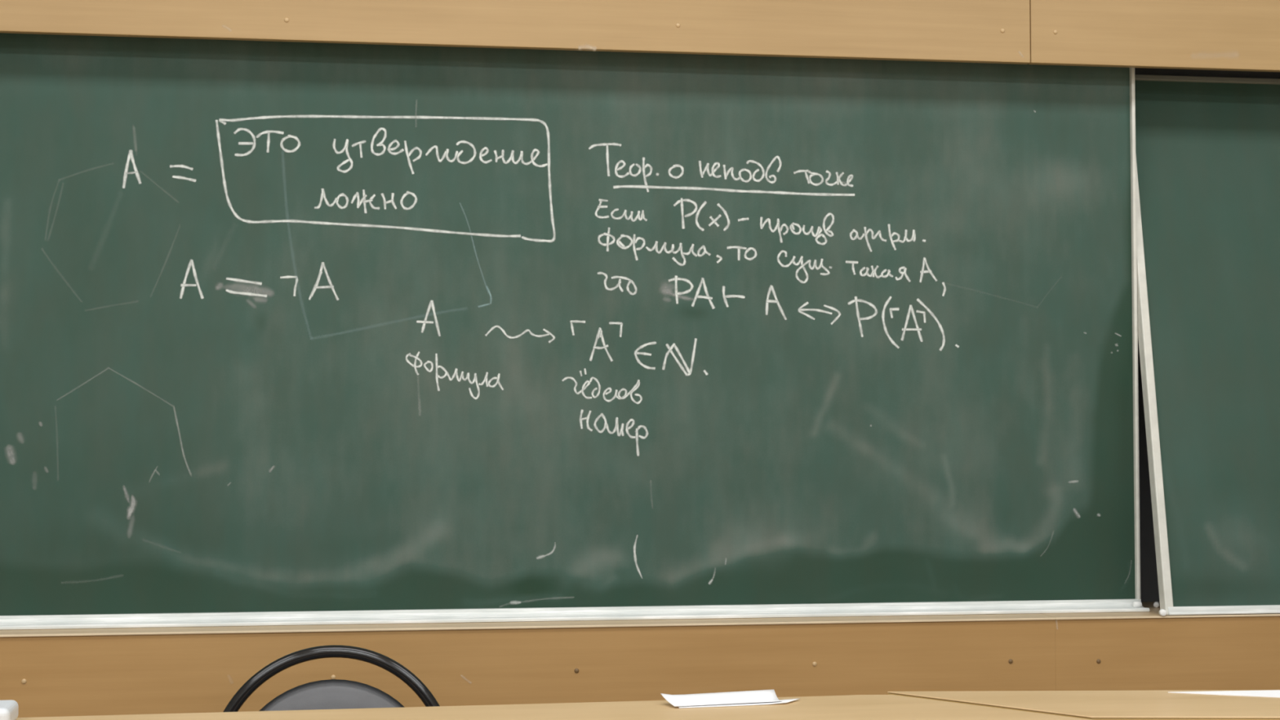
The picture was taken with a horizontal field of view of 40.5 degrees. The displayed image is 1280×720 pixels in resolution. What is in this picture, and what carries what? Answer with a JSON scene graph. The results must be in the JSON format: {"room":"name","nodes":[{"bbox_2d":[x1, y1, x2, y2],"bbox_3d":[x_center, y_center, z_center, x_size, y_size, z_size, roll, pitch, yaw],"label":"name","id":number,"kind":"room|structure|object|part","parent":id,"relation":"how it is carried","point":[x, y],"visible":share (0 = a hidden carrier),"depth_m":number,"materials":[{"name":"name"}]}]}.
{"room":"lecture hall","nodes":[
{"label":"lecture hall","id":0,"kind":"room"},
{"bbox_2d":[0,0,1279,717],"bbox_3d":[-0.303,-0.231,3.916,9.500,3.200,0.504,0,-2,-8],"label":"wall","id":1,"kind":"structure","parent":0,"point":[114,671],"depth_m":3.74,"materials":[{"name":"brown wood"}]},
{"bbox_3d":[-1.127,-1.081,3.757,4.015,0.813,0.250,0,-2,-8],"label":"wood panel","id":2,"kind":"part","parent":1,"relation":"part of","materials":[{"name":"brown wood"}]},
{"bbox_3d":[-1.110,0.963,3.656,4.042,0.795,0.300,0,-2,-8],"label":"wood panel","id":3,"kind":"part","parent":1,"relation":"part of","materials":[{"name":"brown wood"}]},
{"bbox_2d":[0,32,1149,630],"bbox_3d":[-0.366,-0.122,3.777,3.060,1.373,0.084,0,-2,-8],"label":"chalkboard","id":4,"kind":"object","parent":1,"relation":"on","point":[291,333],"visible":0.94,"depth_m":3.81,"materials":[{"name":"green"}]},
{"bbox_3d":[1.141,-0.113,4.015,0.009,1.350,0.038,0,-2,-8],"label":"frame","id":5,"kind":"part","parent":4,"relation":"part of","materials":[{"name":"silver metal"}]},
{"bbox_2d":[1132,601,1142,607],"bbox_3d":[1.134,0.557,3.953,0.019,0.013,0.013,1,-2,-20],"label":"stub","id":6,"kind":"object","parent":4,"relation":"on","point":[1135,604],"visible":1,"depth_m":3.95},
{"bbox_3d":[1.944,-1.065,4.194,2.183,0.813,0.250,0,-2,-8],"label":"wood panel","id":7,"kind":"part","parent":1,"relation":"part of","materials":[{"name":"brown wood"}]},
{"bbox_2d":[1153,601,1159,607],"bbox_3d":[1.199,0.568,4.021,0.013,0.013,0.017,-1,-2,25],"label":"stub","id":8,"kind":"object","parent":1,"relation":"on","point":[1156,604],"visible":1,"depth_m":4.01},
{"bbox_2d":[1159,608,1166,616],"bbox_3d":[1.159,0.560,3.841,0.015,0.015,0.016,0,-2,4],"label":"stub","id":9,"kind":"object","parent":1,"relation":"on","point":[1162,612],"visible":1,"depth_m":3.83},
{"bbox_3d":[1.959,0.979,4.093,2.158,0.795,0.300,0,-2,-8],"label":"wood panel","id":10,"kind":"part","parent":1,"relation":"part of","materials":[{"name":"brown wood"}]},
{"bbox_2d":[1134,74,1279,615],"bbox_3d":[1.992,-0.048,4.102,1.700,1.255,0.238,0,-2,-8],"label":"chalkboard","id":11,"kind":"object","parent":1,"relation":"on","point":[1207,148],"visible":0.96,"depth_m":4.00,"materials":[{"name":"green"}]},
{"bbox_3d":[1.160,-0.052,3.986,0.020,1.268,0.030,0,-11,-8],"label":"frame","id":12,"kind":"part","parent":11,"relation":"part of","materials":[{"name":"silver metal"}]},
{"bbox_3d":[1.978,-0.663,4.228,1.660,0.013,0.030,0,-11,-8],"label":"frame","id":13,"kind":"part","parent":11,"relation":"part of","materials":[{"name":"grey paint"}]},
{"bbox_3d":[0.321,1.251,-0.528,9.500,0.100,9.360,0,-2,-8],"label":"floor","id":14,"kind":"structure","parent":0,"visible":0},
{"bbox_2d":[222,644,439,711],"bbox_3d":[-0.554,0.936,3.077,0.462,0.808,0.428,0,-2,-8],"label":"chair","id":15,"kind":"object","parent":14,"relation":"on","point":[331,694],"visible":0.87,"depth_m":3.26,"materials":[{"name":"black plastic"}]},
{"bbox_2d":[15,694,1091,719],"bbox_3d":[-0.316,0.943,2.557,2.805,0.750,0.720,0,-2,-8],"label":"table","id":16,"kind":"object","parent":14,"relation":"on","point":[853,707],"visible":1,"depth_m":2.85,"materials":[{"name":"brown wood"}]},
{"bbox_2d":[0,699,18,719],"bbox_3d":[-1.081,0.556,2.704,0.200,0.034,0.100,0,-2,-11],"label":"plastic box","id":17,"kind":"object","parent":16,"relation":"on","point":[9,709],"visible":1,"depth_m":2.71,"materials":[{"name":"white plastic"}]},
{"bbox_2d":[660,689,799,708],"bbox_3d":[0.159,0.573,2.936,0.240,0.018,0.068,1,-2,-18],"label":"booklet","id":18,"kind":"object","parent":16,"relation":"on","point":[761,697],"visible":1,"depth_m":2.94,"materials":[{"name":"white paper"}]},
{"bbox_2d":[887,689,1279,719],"bbox_3d":[1.282,0.957,2.920,1.678,0.750,0.324,0,-2,-2],"label":"table","id":19,"kind":"object","parent":14,"relation":"on","point":[1086,704],"visible":0.66,"depth_m":2.94,"materials":[{"name":"brown wood"}]},
{"bbox_2d":[1168,689,1279,697],"bbox_3d":[1.085,0.585,3.037,0.309,0.001,0.105,0,-2,4],"label":"paper sheet","id":20,"kind":"object","parent":19,"relation":"on","point":[1271,693],"visible":1,"depth_m":3.04,"materials":[{"name":"white paper"}]}
]}

